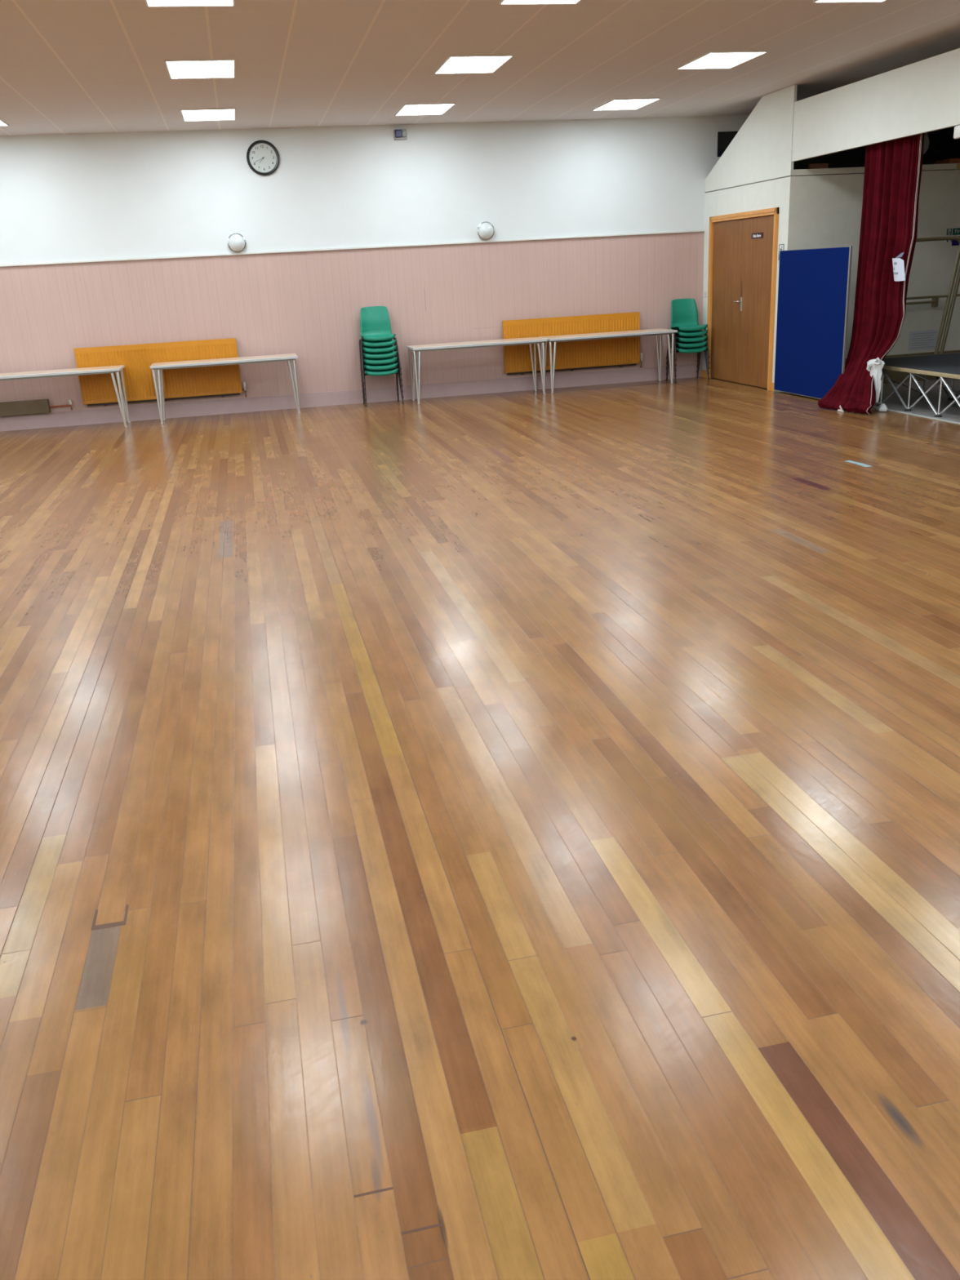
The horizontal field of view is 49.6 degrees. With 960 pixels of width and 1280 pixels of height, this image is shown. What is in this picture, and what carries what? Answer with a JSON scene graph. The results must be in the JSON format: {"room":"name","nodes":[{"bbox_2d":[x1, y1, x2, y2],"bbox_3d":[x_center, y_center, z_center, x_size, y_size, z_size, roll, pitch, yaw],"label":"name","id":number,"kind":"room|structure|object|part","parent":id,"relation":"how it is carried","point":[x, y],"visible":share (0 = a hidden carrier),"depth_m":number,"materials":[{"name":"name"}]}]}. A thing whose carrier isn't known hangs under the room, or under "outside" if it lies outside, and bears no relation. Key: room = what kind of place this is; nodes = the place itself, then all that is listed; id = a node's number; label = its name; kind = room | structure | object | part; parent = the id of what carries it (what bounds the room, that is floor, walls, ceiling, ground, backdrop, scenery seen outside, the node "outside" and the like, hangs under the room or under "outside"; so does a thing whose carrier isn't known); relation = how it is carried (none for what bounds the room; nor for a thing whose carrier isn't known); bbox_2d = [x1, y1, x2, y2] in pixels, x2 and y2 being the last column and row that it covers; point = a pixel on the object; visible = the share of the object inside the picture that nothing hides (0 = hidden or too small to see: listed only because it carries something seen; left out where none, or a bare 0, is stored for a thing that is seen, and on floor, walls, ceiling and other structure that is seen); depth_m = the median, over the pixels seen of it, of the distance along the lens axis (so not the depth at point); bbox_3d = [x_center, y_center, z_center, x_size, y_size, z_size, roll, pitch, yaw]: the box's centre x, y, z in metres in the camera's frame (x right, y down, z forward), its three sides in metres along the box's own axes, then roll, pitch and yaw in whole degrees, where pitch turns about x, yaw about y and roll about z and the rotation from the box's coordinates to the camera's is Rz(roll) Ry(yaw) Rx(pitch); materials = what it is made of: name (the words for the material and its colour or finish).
{"room":"community hall","nodes":[
{"label":"community hall","id":0,"kind":"room"},
{"bbox_2d":[0,377,959,1279],"bbox_3d":[0.461,-0.069,5.043,19.400,0.104,19.762,-7,20,-11],"label":"floor","id":1,"kind":"structure","parent":0,"point":[515,835],"depth_m":3.09,"materials":[{"name":"wood"}]},
{"bbox_2d":[0,364,130,427],"bbox_3d":[-5.279,-2.940,12.812,1.785,0.712,0.570,-7,20,-11],"label":"folding table","id":2,"kind":"object","parent":1,"relation":"on","point":[123,407],"visible":1,"depth_m":12.67,"materials":[{"name":"grey wood"}]},
{"bbox_3d":[-5.300,-3.236,12.705,1.735,0.023,0.494,-7,20,-11],"label":"under frame","id":3,"kind":"part","parent":2,"relation":"part of","materials":[{"name":"grey metal"}]},
{"bbox_3d":[-4.436,-2.959,12.775,0.110,0.684,0.049,-7,20,-11],"label":"leg","id":4,"kind":"part","parent":2,"relation":"part of","materials":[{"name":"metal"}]},
{"bbox_3d":[-4.526,-3.092,13.163,0.110,0.684,0.049,-7,20,-11],"label":"leg","id":5,"kind":"part","parent":2,"relation":"part of","materials":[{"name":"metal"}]},
{"bbox_2d":[150,353,301,424],"bbox_3d":[-3.195,-3.197,13.211,1.785,0.712,0.570,-7,20,-11],"label":"folding table","id":6,"kind":"object","parent":1,"relation":"on","point":[157,368],"visible":1,"depth_m":12.96,"materials":[{"name":"grey plastic"}]},
{"bbox_3d":[-3.956,-3.018,12.867,0.110,0.684,0.049,-7,20,-11],"label":"leg","id":7,"kind":"part","parent":6,"relation":"part of","materials":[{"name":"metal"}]},
{"bbox_3d":[-4.046,-3.151,13.255,0.110,0.684,0.049,-7,20,-11],"label":"leg","id":8,"kind":"part","parent":6,"relation":"part of","materials":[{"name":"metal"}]},
{"bbox_3d":[-3.216,-3.493,13.104,1.735,0.023,0.494,-7,20,-11],"label":"under frame","id":9,"kind":"part","parent":6,"relation":"part of","materials":[{"name":"grey metal"}]},
{"bbox_3d":[-2.442,-3.348,13.562,0.110,0.684,0.049,-7,20,-11],"label":"leg","id":10,"kind":"part","parent":6,"relation":"part of","materials":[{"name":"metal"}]},
{"bbox_3d":[-2.352,-3.216,13.175,0.110,0.684,0.049,-7,20,-11],"label":"leg","id":11,"kind":"part","parent":6,"relation":"part of","materials":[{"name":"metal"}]},
{"bbox_2d":[361,360,404,406],"bbox_3d":[-1.311,-3.518,13.704,0.516,0.796,0.425,-7,20,-11],"label":"chair","id":12,"kind":"object","parent":1,"relation":"on","point":[389,371],"visible":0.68,"depth_m":13.62,"materials":[{"name":"green plastic"}]},
{"bbox_3d":[-1.523,-3.345,13.821,0.169,0.407,0.080,11,24,35],"label":"leg","id":13,"kind":"part","parent":12,"relation":"part of","materials":[{"name":"metal"}]},
{"bbox_2d":[361,354,404,400],"bbox_3d":[-1.315,-3.586,13.679,0.516,0.796,0.425,-7,20,-11],"label":"chair","id":14,"kind":"object","parent":12,"relation":"on","point":[393,365],"visible":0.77,"depth_m":13.52,"materials":[{"name":"green plastic"}]},
{"bbox_2d":[360,337,402,383],"bbox_3d":[-1.326,-3.792,13.606,0.516,0.796,0.425,-7,20,-11],"label":"chair","id":15,"kind":"object","parent":14,"relation":"on","point":[390,348],"visible":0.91,"depth_m":13.44,"materials":[{"name":"green plastic"}]},
{"bbox_2d":[359,324,402,377],"bbox_3d":[-1.330,-3.861,13.582,0.516,0.796,0.425,-7,20,-11],"label":"chair","id":16,"kind":"object","parent":15,"relation":"on","point":[388,342],"visible":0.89,"depth_m":13.59,"materials":[{"name":"green plastic"}]},
{"bbox_2d":[359,306,401,372],"bbox_3d":[-1.334,-3.930,13.557,0.516,0.796,0.425,-7,20,-11],"label":"chair","id":17,"kind":"object","parent":16,"relation":"on","point":[372,316],"visible":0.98,"depth_m":13.62,"materials":[{"name":"green plastic"}]},
{"bbox_3d":[-1.507,-3.694,13.490,0.076,0.407,0.178,10,23,32],"label":"leg","id":18,"kind":"part","parent":17,"relation":"part of","materials":[{"name":"metal"}]},
{"bbox_3d":[-1.110,-3.736,13.547,0.127,0.407,0.132,-7,20,-11],"label":"leg","id":19,"kind":"part","parent":17,"relation":"part of","materials":[{"name":"metal"}]},
{"bbox_3d":[-1.107,-3.667,13.572,0.127,0.407,0.132,-7,20,-11],"label":"leg","id":20,"kind":"part","parent":16,"relation":"part of","materials":[{"name":"metal"}]},
{"bbox_2d":[360,342,403,389],"bbox_3d":[-1.323,-3.724,13.630,0.516,0.796,0.425,-7,20,-11],"label":"chair","id":21,"kind":"object","parent":14,"relation":"on","point":[391,353],"visible":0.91,"depth_m":13.47,"materials":[{"name":"green plastic"}]},
{"bbox_2d":[360,348,403,395],"bbox_3d":[-1.319,-3.655,13.655,0.516,0.796,0.425,-7,20,-11],"label":"chair","id":22,"kind":"object","parent":14,"relation":"on","point":[392,359],"visible":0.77,"depth_m":13.49,"materials":[{"name":"green plastic"}]},
{"bbox_3d":[-1.122,-3.395,13.898,0.080,0.407,0.169,8,22,28],"label":"leg","id":23,"kind":"part","parent":12,"relation":"part of","materials":[{"name":"metal"}]},
{"bbox_2d":[406,337,547,404],"bbox_3d":[-0.028,-3.587,13.818,1.785,0.712,0.570,-7,20,-11],"label":"folding table","id":24,"kind":"object","parent":1,"relation":"on","point":[415,375],"visible":1,"depth_m":13.60,"materials":[{"name":"grey plastic"}]},
{"bbox_3d":[-0.880,-3.541,13.861,0.110,0.684,0.049,-7,20,-11],"label":"leg","id":25,"kind":"part","parent":24,"relation":"part of","materials":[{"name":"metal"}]},
{"bbox_3d":[-0.789,-3.409,13.474,0.110,0.684,0.049,-7,20,-11],"label":"leg","id":26,"kind":"part","parent":24,"relation":"part of","materials":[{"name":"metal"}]},
{"bbox_3d":[-0.050,-3.884,13.711,1.735,0.023,0.494,-7,20,-11],"label":"under frame","id":27,"kind":"part","parent":24,"relation":"part of","materials":[{"name":"grey metal"}]},
{"bbox_3d":[0.724,-3.739,14.169,0.110,0.684,0.049,-7,20,-11],"label":"leg","id":28,"kind":"part","parent":24,"relation":"part of","materials":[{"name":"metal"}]},
{"bbox_3d":[0.815,-3.606,13.781,0.110,0.684,0.049,-7,20,-11],"label":"leg","id":29,"kind":"part","parent":24,"relation":"part of","materials":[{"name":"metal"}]},
{"bbox_2d":[538,328,677,393],"bbox_3d":[1.738,-3.805,14.156,1.785,0.712,0.570,-7,20,-11],"label":"folding table","id":30,"kind":"object","parent":1,"relation":"on","point":[660,331],"visible":0.84,"depth_m":13.92,"materials":[{"name":"laminate"}]},
{"bbox_3d":[0.887,-3.759,14.200,0.110,0.684,0.049,-7,20,-11],"label":"leg","id":31,"kind":"part","parent":30,"relation":"part of","materials":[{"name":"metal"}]},
{"bbox_3d":[0.978,-3.626,13.813,0.110,0.684,0.049,-7,20,-11],"label":"leg","id":32,"kind":"part","parent":30,"relation":"part of","materials":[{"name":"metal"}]},
{"bbox_3d":[1.717,-4.101,14.050,1.735,0.023,0.494,-7,20,-11],"label":"under frame","id":33,"kind":"part","parent":30,"relation":"part of","materials":[{"name":"grey metal"}]},
{"bbox_3d":[2.491,-3.957,14.507,0.110,0.684,0.049,-7,20,-11],"label":"leg","id":34,"kind":"part","parent":30,"relation":"part of","materials":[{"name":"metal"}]},
{"bbox_3d":[2.582,-3.824,14.120,0.110,0.684,0.049,-7,20,-11],"label":"leg","id":35,"kind":"part","parent":30,"relation":"part of","materials":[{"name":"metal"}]},
{"bbox_2d":[666,337,709,382],"bbox_3d":[2.896,-4.036,14.510,0.516,0.796,0.425,-7,20,-11],"label":"chair","id":36,"kind":"object","parent":1,"relation":"on","point":[680,349],"visible":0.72,"depth_m":14.46,"materials":[{"name":"green plastic"}]},
{"bbox_3d":[2.684,-3.864,14.627,0.169,0.407,0.080,11,24,35],"label":"leg","id":37,"kind":"part","parent":36,"relation":"part of","materials":[{"name":"metal"}]},
{"bbox_2d":[666,338,709,377],"bbox_3d":[2.892,-4.105,14.486,0.516,0.796,0.425,-7,20,-11],"label":"chair","id":38,"kind":"object","parent":36,"relation":"on","point":[699,344],"visible":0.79,"depth_m":14.37,"materials":[{"name":"green plastic"}]},
{"bbox_2d":[666,327,709,371],"bbox_3d":[2.889,-4.174,14.461,0.516,0.796,0.425,-7,20,-11],"label":"chair","id":39,"kind":"object","parent":38,"relation":"on","point":[683,339],"visible":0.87,"depth_m":14.32,"materials":[{"name":"green plastic"}]},
{"bbox_2d":[666,311,709,365],"bbox_3d":[2.885,-4.242,14.437,0.516,0.796,0.425,-7,20,-11],"label":"chair","id":40,"kind":"object","parent":39,"relation":"on","point":[681,333],"visible":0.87,"depth_m":14.44,"materials":[{"name":"green plastic"}]},
{"bbox_2d":[666,298,710,360],"bbox_3d":[2.881,-4.311,14.412,0.516,0.796,0.425,-7,20,-11],"label":"chair","id":41,"kind":"object","parent":40,"relation":"on","point":[680,308],"visible":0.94,"depth_m":14.47,"materials":[{"name":"green plastic"}]},
{"bbox_3d":[2.708,-4.075,14.345,0.076,0.407,0.178,10,23,32],"label":"leg","id":42,"kind":"part","parent":41,"relation":"part of","materials":[{"name":"metal"}]},
{"bbox_3d":[3.116,-4.125,14.423,0.178,0.407,0.076,9,23,31],"label":"leg","id":43,"kind":"part","parent":41,"relation":"part of","materials":[{"name":"metal"}]},
{"bbox_3d":[3.128,-3.919,14.496,0.178,0.407,0.076,9,23,31],"label":"leg","id":44,"kind":"part","parent":38,"relation":"part of","materials":[{"name":"metal"}]},
{"bbox_3d":[3.085,-3.913,14.704,0.080,0.407,0.169,8,22,28],"label":"leg","id":45,"kind":"part","parent":36,"relation":"part of","materials":[{"name":"metal"}]},
{"bbox_3d":[3.132,-3.851,14.521,0.178,0.407,0.076,9,23,31],"label":"leg","id":46,"kind":"part","parent":36,"relation":"part of","materials":[{"name":"metal"}]},
{"bbox_2d":[773,245,853,399],"bbox_3d":[3.739,-3.595,11.868,0.090,1.638,1.542,-7,20,-11],"label":"display board","id":47,"kind":"object","parent":1,"relation":"on","point":[814,283],"visible":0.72,"depth_m":11.80,"materials":[{"name":"blue fabric"}]},
{"bbox_2d":[845,460,871,466],"bbox_3d":[3.002,-1.401,8.253,0.075,0.001,0.313,-7,20,-11],"label":"tape","id":48,"kind":"object","parent":1,"relation":"on","point":[849,461],"visible":1,"depth_m":8.25,"materials":[{"name":"plastic"}]},
{"bbox_2d":[866,357,888,411],"bbox_3d":[4.130,-2.653,10.763,0.218,0.550,0.270,-7,20,-11],"label":"cloth","id":49,"kind":"object","parent":1,"relation":"on","point":[875,366],"visible":0.99,"depth_m":10.69,"materials":[{"name":"fabric"}]},
{"bbox_2d":[872,405,959,424],"bbox_3d":[4.717,-1.781,9.045,0.037,0.008,6.000,-7,20,-11],"label":"strip","id":50,"kind":"object","parent":1,"relation":"on","point":[925,416],"depth_m":10.34,"materials":[{"name":"metal"}]},
{"bbox_2d":[877,352,959,417],"bbox_3d":[6.658,-2.333,9.654,4.048,0.429,5.236,-7,20,-11],"label":"stage","id":51,"kind":"object","parent":1,"relation":"on","point":[944,365],"visible":0.7,"depth_m":10.78,"materials":[{"name":"metal"}]},
{"bbox_3d":[4.303,-2.710,11.126,0.016,0.386,0.016,1,20,10],"label":"leg","id":52,"kind":"part","parent":51,"relation":"part of","materials":[{"name":"metal"}]},
{"bbox_3d":[4.410,-2.554,10.668,0.016,0.386,0.016,1,20,10],"label":"leg","id":53,"kind":"part","parent":51,"relation":"part of","materials":[{"name":"metal"}]},
{"bbox_3d":[6.648,-2.517,9.589,4.048,0.038,5.236,-7,20,-11],"label":"edge trim","id":54,"kind":"part","parent":51,"relation":"part of","materials":[{"name":"beige wood"}]},
{"bbox_2d":[884,235,959,358],"bbox_3d":[4.915,-3.797,11.536,0.887,1.254,0.051,-7,20,-11],"label":"guard rail","id":55,"kind":"object","parent":51,"relation":"on","point":[951,238],"visible":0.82,"depth_m":11.54,"materials":[{"name":"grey metal"}]},
{"bbox_3d":[4.867,-3.796,11.530,0.752,0.026,0.026,-7,20,-11],"label":"rail","id":56,"kind":"part","parent":55,"relation":"part of","materials":[{"name":"green metal"}]},
{"bbox_3d":[4.840,-4.364,11.329,0.760,0.038,0.038,-7,20,-11],"label":"rail","id":57,"kind":"part","parent":55,"relation":"part of","materials":[{"name":"green metal"}]},
{"bbox_3d":[5.233,-3.838,11.601,0.234,1.254,0.042,-7,20,-11],"label":"post","id":58,"kind":"part","parent":55,"relation":"part of","materials":[{"name":"wood"}]},
{"bbox_3d":[5.025,-2.969,11.742,0.016,0.386,0.016,1,20,10],"label":"leg","id":59,"kind":"part","parent":51,"relation":"part of","materials":[{"name":"metal"}]},
{"bbox_3d":[4.518,-2.396,10.206,0.016,0.386,0.016,1,20,10],"label":"leg","id":60,"kind":"part","parent":51,"relation":"part of","materials":[{"name":"metal"}]},
{"bbox_2d":[939,265,959,354],"bbox_3d":[5.910,-3.919,11.727,1.490,1.254,0.051,-7,20,-11],"label":"guard rail","id":61,"kind":"object","parent":51,"relation":"on","point":[955,295],"visible":1,"depth_m":11.65,"materials":[{"name":"wood"}]},
{"bbox_3d":[5.132,-2.812,11.284,0.016,0.386,0.016,-16,23,-32],"label":"leg","id":62,"kind":"part","parent":51,"relation":"part of","materials":[{"name":"metal"}]},
{"bbox_2d":[0,115,959,413],"bbox_3d":[-1.744,-4.798,13.508,19.400,3.376,0.180,-7,20,-11],"label":"wall","id":63,"kind":"structure","parent":0,"point":[140,194],"depth_m":13.37,"materials":[{"name":"paint"}]},
{"bbox_2d":[0,399,72,416],"bbox_3d":[-6.921,-2.782,12.870,3.581,0.165,0.090,-7,20,-11],"label":"radiator","id":64,"kind":"object","parent":63,"relation":"attached to","point":[40,406],"depth_m":13.06,"materials":[{"name":"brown metal"}]},
{"bbox_3d":[-7.059,-2.765,12.844,3.300,0.165,0.090,-7,20,-11],"label":"casing","id":65,"kind":"part","parent":64,"relation":"part of","materials":[{"name":"metal"}]},
{"bbox_2d":[73,337,246,406],"bbox_3d":[-4.059,-3.415,13.315,2.043,0.754,0.105,-7,20,-11],"label":"radiator","id":66,"kind":"object","parent":63,"relation":"attached to","point":[96,389],"visible":0.96,"depth_m":13.25,"materials":[{"name":"orange metal"}]},
{"bbox_3d":[-4.094,-3.417,13.330,1.910,0.696,0.060,-7,20,-11],"label":"panel","id":67,"kind":"part","parent":66,"relation":"part of","materials":[{"name":"metal"}]},
{"bbox_2d":[227,233,245,252],"bbox_3d":[-3.044,-4.970,13.007,0.228,0.228,0.135,-7,20,-11],"label":"wall lamp","id":68,"kind":"object","parent":63,"relation":"attached to","point":[236,242],"visible":1,"depth_m":12.97,"materials":[{"name":"glass"}]},
{"bbox_2d":[246,140,279,175],"bbox_3d":[-2.674,-5.941,12.811,0.400,0.400,0.044,-7,20,-11],"label":"wall clock","id":69,"kind":"object","parent":63,"relation":"attached to","point":[262,156],"visible":1,"depth_m":12.81,"materials":[{"name":"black plastic"}]},
{"bbox_2d":[0,363,702,431],"bbox_3d":[-3.914,-2.994,13.543,14.548,0.182,0.018,-7,20,-11],"label":"baseboard","id":70,"kind":"structure","parent":63,"relation":"attached to","point":[9,423],"depth_m":13.90,"materials":[{"name":"pink paint"}]},
{"bbox_2d":[0,229,704,266],"bbox_3d":[-4.010,-4.747,12.914,14.548,0.024,0.030,-7,20,-11],"label":"rail","id":71,"kind":"object","parent":63,"relation":"attached to","point":[702,230],"visible":1,"depth_m":13.33,"materials":[{"name":"white paint"}]},
{"bbox_2d":[393,128,407,140],"bbox_3d":[-0.994,-6.345,13.043,0.161,0.120,0.085,-7,20,-11],"label":"fire alarm","id":72,"kind":"object","parent":63,"relation":"attached to","point":[399,134],"visible":1,"depth_m":13.02,"materials":[{"name":"grey plastic"}]},
{"bbox_2d":[477,221,494,239],"bbox_3d":[0.081,-5.355,13.606,0.228,0.228,0.135,-7,20,-11],"label":"wall lamp","id":73,"kind":"object","parent":63,"relation":"attached to","point":[486,230],"visible":1,"depth_m":13.57,"materials":[{"name":"glass"}]},
{"bbox_2d":[502,311,643,374],"bbox_3d":[1.298,-4.075,14.341,2.003,0.754,0.105,-7,20,-11],"label":"radiator","id":74,"kind":"object","parent":63,"relation":"attached to","point":[625,351],"visible":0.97,"depth_m":14.29,"materials":[{"name":"orange metal"}]},
{"bbox_3d":[1.264,-4.078,14.357,1.870,0.696,0.060,-7,20,-11],"label":"panel","id":75,"kind":"part","parent":74,"relation":"part of","materials":[{"name":"metal"}]},
{"bbox_2d":[716,131,737,156],"bbox_3d":[3.435,-6.681,13.998,0.505,0.305,0.020,-7,20,-11],"label":"hatch","id":76,"kind":"object","parent":63,"relation":"attached to","point":[724,138],"visible":0.49,"depth_m":13.95,"materials":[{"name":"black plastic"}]},
{"bbox_2d":[0,0,959,135],"bbox_3d":[-1.669,-3.098,3.509,15.402,0.100,19.762,-7,20,-11],"label":"ceiling","id":77,"kind":"structure","parent":0,"point":[67,66],"depth_m":9.12,"materials":[{"name":"tile"}]},
{"bbox_2d":[0,119,8,126],"bbox_3d":[-5.370,-5.495,11.001,0.574,0.012,0.794,-7,20,-11],"label":"recessed light","id":78,"kind":"object","parent":77,"relation":"in","point":[2,122],"visible":1,"depth_m":11.27,"materials":[{"name":"plastic"}]},
{"bbox_2d":[144,0,235,6],"bbox_3d":[-1.850,-4.126,6.599,0.574,0.012,0.794,-7,20,-11],"label":"recessed light","id":79,"kind":"object","parent":77,"relation":"in","point":[148,2],"visible":1,"depth_m":6.90,"materials":[{"name":"plastic"}]},
{"bbox_2d":[164,58,235,79],"bbox_3d":[-2.418,-4.957,9.028,0.574,0.012,0.794,-7,20,-11],"label":"recessed light","id":80,"kind":"object","parent":77,"relation":"in","point":[213,68],"visible":1,"depth_m":8.99,"materials":[{"name":"plastic"}]},
{"bbox_2d":[180,107,235,121],"bbox_3d":[-2.986,-5.789,11.458,0.574,0.012,0.794,-7,20,-11],"label":"recessed light","id":81,"kind":"object","parent":77,"relation":"in","point":[196,114],"visible":1,"depth_m":11.42,"materials":[{"name":"plastic"}]},
{"bbox_2d":[395,102,455,115],"bbox_3d":[-0.637,-6.078,11.909,0.574,0.012,0.794,-7,20,-11],"label":"recessed light","id":82,"kind":"object","parent":77,"relation":"in","point":[433,108],"visible":1,"depth_m":11.87,"materials":[{"name":"plastic"}]},
{"bbox_2d":[434,54,513,74],"bbox_3d":[-0.069,-5.247,9.479,0.574,0.012,0.794,-7,20,-11],"label":"recessed light","id":83,"kind":"object","parent":77,"relation":"in","point":[477,64],"visible":1,"depth_m":9.44,"materials":[{"name":"plastic"}]},
{"bbox_2d":[498,0,581,4],"bbox_3d":[0.500,-4.416,7.049,0.574,0.012,0.794,-7,20,-11],"label":"recessed light","id":84,"kind":"object","parent":77,"relation":"in","point":[502,2],"visible":1,"depth_m":7.37,"materials":[{"name":"plastic"}]},
{"bbox_2d":[591,97,661,111],"bbox_3d":[1.733,-6.370,12.363,0.574,0.012,0.794,-7,20,-11],"label":"recessed light","id":85,"kind":"object","parent":77,"relation":"in","point":[637,103],"visible":1,"depth_m":12.32,"materials":[{"name":"plastic"}]},
{"bbox_2d":[676,50,768,69],"bbox_3d":[2.301,-5.539,9.933,0.574,0.012,0.794,-7,20,-11],"label":"recessed light","id":86,"kind":"object","parent":77,"relation":"in","point":[711,60],"visible":1,"depth_m":9.89,"materials":[{"name":"plastic"}]},
{"bbox_2d":[813,0,885,2],"bbox_3d":[2.869,-4.708,7.503,0.574,0.012,0.794,-7,20,-11],"label":"recessed light","id":87,"kind":"object","parent":77,"relation":"in","point":[814,1],"visible":1,"depth_m":7.84,"materials":[{"name":"plastic"}]},
{"bbox_2d":[817,0,883,1],"bbox_3d":[2.869,-4.708,7.503,0.550,0.007,0.770,-7,20,-11],"label":"diffuser","id":88,"kind":"object","parent":87,"relation":"attached to","point":[817,0],"depth_m":7.84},
{"bbox_2d":[702,48,959,382],"bbox_3d":[4.150,-3.906,10.086,0.104,3.372,9.312,-7,20,-11],"label":"wall","id":89,"kind":"structure","parent":0,"point":[922,96],"depth_m":11.37,"materials":[{"name":"beige paint"}]},
{"bbox_2d":[701,369,781,392],"bbox_3d":[3.431,-3.454,13.820,0.018,0.100,2.348,-7,20,-11],"label":"baseboard","id":90,"kind":"structure","parent":89,"relation":"attached to","point":[703,371],"depth_m":14.76,"materials":[{"name":"wood"}]},
{"bbox_2d":[706,207,779,391],"bbox_3d":[3.384,-4.415,13.510,0.116,2.120,1.910,-7,20,-11],"label":"door","id":91,"kind":"structure","parent":89,"relation":"in","point":[743,251],"depth_m":13.44,"materials":[{"name":"brown wood"}]},
{"bbox_3d":[3.392,-4.362,13.495,0.007,0.170,0.040,-7,20,-11],"label":"handle plate","id":92,"kind":"part","parent":91,"relation":"part of","materials":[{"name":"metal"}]},
{"bbox_3d":[3.433,-5.006,12.870,0.006,0.067,0.310,-7,20,-11],"label":"name plate","id":93,"kind":"part","parent":91,"relation":"part of","materials":[{"name":"plastic"}]},
{"bbox_2d":[706,175,795,192],"bbox_3d":[3.348,-5.710,13.044,0.048,0.018,2.359,-7,20,-11],"label":"seam","id":94,"kind":"structure","parent":89,"relation":"attached to","point":[788,175],"depth_m":12.85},
{"bbox_2d":[777,244,784,260],"bbox_3d":[3.576,-4.604,12.342,0.012,0.178,0.120,-7,20,-11],"label":"light switch","id":95,"kind":"object","parent":89,"relation":"attached to","point":[781,246],"visible":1,"depth_m":12.33,"materials":[{"name":"plastic"}]},
{"bbox_2d":[953,124,959,138],"bbox_3d":[4.195,-4.460,9.090,0.050,0.135,0.112,-7,20,-11],"label":"detector","id":96,"kind":"object","parent":89,"relation":"attached to","point":[957,129],"visible":1,"depth_m":9.10,"materials":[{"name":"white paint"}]},
{"bbox_2d":[781,169,959,392],"bbox_3d":[5.887,-4.479,12.834,4.648,2.432,0.100,-7,20,-11],"label":"wall","id":97,"kind":"structure","parent":0,"point":[825,211],"depth_m":12.41,"materials":[{"name":"paint"}]},
{"bbox_2d":[793,163,959,176],"bbox_3d":[5.838,-5.660,12.414,4.617,0.062,0.108,-7,20,-11],"label":"board","id":98,"kind":"object","parent":97,"relation":"on","point":[820,171],"visible":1,"depth_m":12.06,"materials":[{"name":"paint"}]},
{"bbox_2d":[844,350,959,383],"bbox_3d":[6.012,-3.486,13.138,4.528,0.341,0.020,-7,20,-11],"label":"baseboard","id":99,"kind":"structure","parent":97,"relation":"attached to","point":[899,376],"depth_m":13.01,"materials":[{"name":"metal"}]},
{"bbox_2d":[906,297,938,306],"bbox_3d":[5.279,-4.119,12.726,0.700,0.110,0.065,-7,20,-11],"label":"grab rail","id":100,"kind":"object","parent":97,"relation":"attached to","point":[934,301],"visible":0.59,"depth_m":12.74,"materials":[{"name":"metal"}]},
{"bbox_2d":[907,329,938,351],"bbox_3d":[5.520,-3.732,12.947,0.400,0.230,0.004,-7,20,-11],"label":"vent","id":101,"kind":"object","parent":97,"relation":"attached to","point":[922,340],"visible":0.97,"depth_m":12.95,"materials":[{"name":"grey plastic"}]},
{"bbox_2d":[946,227,959,235],"bbox_3d":[5.866,-4.958,12.604,0.470,0.084,0.013,-7,20,-11],"label":"exit sign","id":102,"kind":"object","parent":97,"relation":"attached to","point":[951,231],"visible":1,"depth_m":12.58,"materials":[{"name":"plastic"}]},
{"bbox_3d":[5.904,-4.963,12.613,0.380,0.076,0.002,-7,20,-11],"label":"green panel","id":103,"kind":"part","parent":102,"relation":"part of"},
{"bbox_2d":[951,235,959,245],"bbox_3d":[5.958,-4.872,12.660,0.480,0.111,0.004,-7,20,-11],"label":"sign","id":104,"kind":"object","parent":97,"relation":"attached to","point":[954,242],"visible":0.41,"depth_m":12.63,"materials":[{"name":"plastic"}]},
{"bbox_3d":[5.958,-4.868,12.661,0.470,0.103,0.004,-7,20,-11],"label":"sign panel","id":105,"kind":"part","parent":104,"relation":"part of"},
{"bbox_3d":[5.618,-5.991,13.532,4.548,0.040,2.262,-7,20,-11],"label":"ceiling","id":106,"kind":"structure","parent":0,"visible":0},
{"bbox_2d":[808,163,828,168],"bbox_3d":[4.015,-5.580,12.349,0.235,0.143,0.050,-7,20,-11],"label":"board","id":107,"kind":"object","parent":106,"relation":"on","point":[818,166],"visible":0.45,"depth_m":12.31,"materials":[{"name":"wood"}]},
{"bbox_2d":[934,158,959,164],"bbox_3d":[5.814,-5.776,12.643,0.450,0.130,0.300,-7,20,-11],"label":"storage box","id":108,"kind":"object","parent":106,"relation":"on","point":[949,160],"visible":0.45,"depth_m":12.48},
{"bbox_3d":[7.789,-4.264,5.321,3.998,0.100,19.762,-7,20,-11],"label":"ceiling","id":109,"kind":"structure","parent":0,"visible":0},
{"bbox_2d":[923,132,928,154],"bbox_3d":[5.340,-6.300,12.712,0.313,0.754,0.370,4,21,19],"label":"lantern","id":110,"kind":"object","parent":109,"relation":"hanging from","point":[926,135],"visible":0.2,"depth_m":12.64,"materials":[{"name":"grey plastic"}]},
{"bbox_3d":[4.420,-4.760,8.606,0.040,0.040,6.800,-7,20,-11],"label":"track","id":111,"kind":"object","parent":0,"visible":0},
{"bbox_2d":[817,133,924,414],"bbox_3d":[3.926,-3.846,10.577,0.606,2.946,1.010,-7,20,-11],"label":"stage curtain","id":112,"kind":"object","parent":111,"relation":"hanging from","point":[892,168],"visible":0.94,"depth_m":10.64,"materials":[{"name":"fabric"}]},
{"bbox_2d":[892,252,905,281],"bbox_3d":[4.144,-3.696,10.292,0.048,0.271,0.250,-7,20,-11],"label":"paper notice","id":113,"kind":"object","parent":112,"relation":"attached to","point":[898,263],"visible":1,"depth_m":10.27,"materials":[{"name":"grey"}]}
]}

